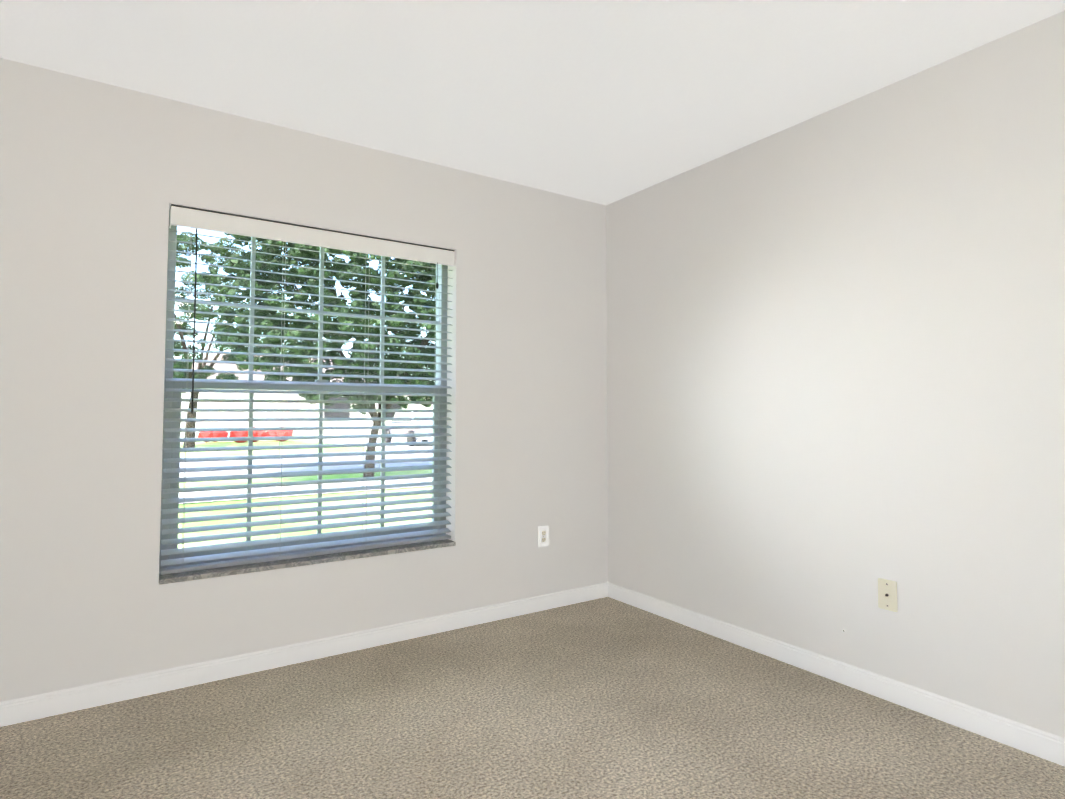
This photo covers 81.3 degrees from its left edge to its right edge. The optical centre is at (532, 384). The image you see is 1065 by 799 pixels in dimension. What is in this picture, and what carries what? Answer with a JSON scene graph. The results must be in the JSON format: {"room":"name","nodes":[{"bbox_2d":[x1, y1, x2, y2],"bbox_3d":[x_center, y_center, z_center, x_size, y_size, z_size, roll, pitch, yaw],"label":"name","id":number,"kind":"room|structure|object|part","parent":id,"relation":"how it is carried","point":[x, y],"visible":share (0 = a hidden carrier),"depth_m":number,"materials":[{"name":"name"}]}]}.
{"room":"empty bedroom","nodes":[
{"label":"empty bedroom","id":0,"kind":"room"},
{"bbox_2d":[0,58,607,701],"bbox_3d":[-1.482,0.025,2.696,4.556,2.440,0.200,2,-3,-34],"label":"wall","id":1,"kind":"structure","parent":0,"point":[98,180],"depth_m":2.63,"materials":[{"name":"white paint"}]},
{"bbox_2d":[159,210,447,572],"bbox_3d":[-1.039,0.036,3.039,1.335,1.550,0.073,2,-3,-34],"label":"window","id":2,"kind":"structure","parent":1,"relation":"in","point":[171,265],"depth_m":2.95,"materials":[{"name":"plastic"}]},
{"bbox_3d":[-1.030,0.384,3.010,1.191,0.709,0.015,2,-3,-34],"label":"lower window muntins","id":3,"kind":"part","parent":2,"relation":"part of","materials":[{"name":"white plastic"}]},
{"bbox_3d":[-1.028,0.374,3.008,1.259,0.797,0.034,2,-3,-34],"label":"lower window sash","id":4,"kind":"part","parent":2,"relation":"part of","materials":[{"name":"white plastic"}]},
{"bbox_3d":[-1.046,-0.356,3.067,1.259,0.687,0.016,2,-3,-34],"label":"upper window muntins","id":5,"kind":"part","parent":2,"relation":"part of","materials":[{"name":"white plastic"}]},
{"bbox_2d":[160,204,453,574],"bbox_3d":[-0.983,0.028,2.956,1.319,1.539,0.081,2,-3,-34],"label":"window blinds","id":6,"kind":"object","parent":2,"relation":"attached to","point":[198,218],"visible":0.96,"depth_m":2.88,"materials":[{"name":"white plastic"}]},
{"bbox_3d":[-0.990,0.789,2.931,1.319,0.016,0.050,2,-3,-34],"label":"rail","id":7,"kind":"part","parent":6,"relation":"part of","materials":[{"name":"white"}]},
{"bbox_3d":[-0.501,-0.575,3.267,0.015,0.143,0.014,2,-3,-34],"label":"lift cord","id":8,"kind":"part","parent":6,"relation":"part of","materials":[{"name":"white fabric"}]},
{"bbox_2d":[0,582,607,726],"bbox_3d":[-1.423,1.199,2.553,4.556,0.083,0.013,2,-3,-34],"label":"baseboard","id":9,"kind":"structure","parent":1,"relation":"attached to","point":[24,709],"depth_m":2.71,"materials":[{"name":"white wood"}]},
{"bbox_2d":[159,539,455,583],"bbox_3d":[-0.987,0.817,2.926,1.334,0.020,0.119,2,-3,-34],"label":"window sill","id":10,"kind":"structure","parent":1,"relation":"attached to","point":[234,570],"depth_m":2.82,"materials":[{"name":"stone"}]},
{"bbox_2d":[538,525,548,546],"bbox_3d":[0.063,0.872,3.569,0.072,0.118,0.007,2,-3,-34],"label":"outlet","id":11,"kind":"object","parent":1,"relation":"attached to","point":[540,536],"depth_m":3.57,"materials":[{"name":"white plastic"}]},
{"bbox_3d":[0.065,0.872,3.566,0.034,0.066,0.002,2,-3,-34],"label":"electrical outlets on the window wall","id":12,"kind":"part","parent":11,"relation":"part of","materials":[{"name":"beige plastic"}]},
{"bbox_2d":[0,597,1064,798],"bbox_3d":[-0.215,1.206,0.748,4.856,0.100,4.753,2,-3,-34],"label":"floor","id":13,"kind":"structure","parent":0,"point":[606,698],"depth_m":2.18,"materials":[{"name":"carpet"}]},
{"bbox_2d":[0,0,1064,204],"bbox_3d":[-0.215,-1.331,0.866,4.856,0.100,4.753,2,-3,-34],"label":"ceiling","id":14,"kind":"structure","parent":0,"point":[604,102],"depth_m":2.34,"materials":[{"name":"white paint"}]},
{"bbox_2d":[606,10,1064,737],"bbox_3d":[1.739,-0.002,2.115,0.150,2.440,4.753,2,-3,-34],"label":"wall","id":15,"kind":"structure","parent":0,"point":[836,362],"depth_m":2.52,"materials":[{"name":"white paint"}]},
{"bbox_2d":[608,582,1064,765],"bbox_3d":[1.686,1.173,1.994,0.013,0.083,4.403,2,-3,-34],"label":"baseboard","id":16,"kind":"structure","parent":15,"relation":"attached to","point":[1031,740],"depth_m":2.48,"materials":[{"name":"white wood"}]},
{"bbox_2d":[878,578,897,611],"bbox_3d":[1.399,0.828,2.445,0.006,0.118,0.072,2,-3,-34],"label":"outlet","id":17,"kind":"object","parent":15,"relation":"attached to","point":[890,590],"visible":1,"depth_m":2.44,"materials":[{"name":"beige plastic"}]},
{"label":"outside","id":18,"kind":"structure","parent":0,"visible":0},
{"bbox_2d":[178,440,431,547],"bbox_3d":[-44.546,5.646,92.001,150.000,0.001,196.397,2,-3,-34],"label":"ground","id":19,"kind":"structure","parent":18,"point":[263,480],"depth_m":9.58,"materials":[{"name":"green plant"}]},
{"bbox_2d":[173,232,291,447],"bbox_3d":[-12.810,-1.635,23.428,6.974,8.197,6.639,2,-3,-34],"label":"tree","id":20,"kind":"object","parent":19,"relation":"on","point":[199,316],"depth_m":22.79,"materials":[{"name":"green plant"}]},
{"bbox_2d":[197,427,292,442],"bbox_3d":[-13.714,2.409,29.860,4.373,0.817,1.705,2,-3,-34],"label":"shrubs","id":21,"kind":"object","parent":19,"relation":"on","point":[242,434],"depth_m":29.15,"materials":[{"name":"red plant"}]},
{"bbox_2d":[179,477,431,503],"bbox_3d":[5.465,2.162,17.435,150.000,0.001,1.500,2,-3,-34],"label":"sidewalk","id":22,"kind":"structure","parent":19,"relation":"on","point":[266,489],"depth_m":11.21,"materials":[{"name":"white concrete"}]},
{"bbox_2d":[179,449,431,477],"bbox_3d":[1.513,2.440,23.327,150.000,0.001,6.900,2,-3,-34],"label":"street","id":23,"kind":"structure","parent":19,"relation":"on","point":[267,461],"depth_m":16.89,"materials":[{"name":"grey asphalt"}]},
{"bbox_2d":[180,354,432,441],"bbox_3d":[-14.575,0.622,36.660,16.000,4.900,10.000,2,-3,-34],"label":"building","id":24,"kind":"structure","parent":19,"relation":"on","point":[225,405],"depth_m":32.20,"materials":[{"name":"white paint"}]},
{"bbox_2d":[205,233,435,476],"bbox_3d":[-3.343,-1.161,13.458,6.685,6.327,5.536,2,-3,-34],"label":"tree","id":25,"kind":"object","parent":19,"relation":"on","point":[313,299],"depth_m":11.76,"materials":[{"name":"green plant"}]},
{"bbox_2d":[309,438,431,449],"bbox_3d":[-6.307,2.706,29.155,5.500,0.001,11.500,2,-3,-34],"label":"driveway","id":26,"kind":"structure","parent":19,"relation":"on","point":[341,441],"depth_m":29.09,"materials":[{"name":"white concrete"}]},
{"bbox_2d":[385,412,432,445],"bbox_3d":[-5.013,1.867,27.351,2.020,1.492,4.400,2,-3,-34],"label":"car","id":27,"kind":"object","parent":26,"relation":"on","point":[406,423],"depth_m":26.38,"materials":[{"name":"grey paint"}]}
]}

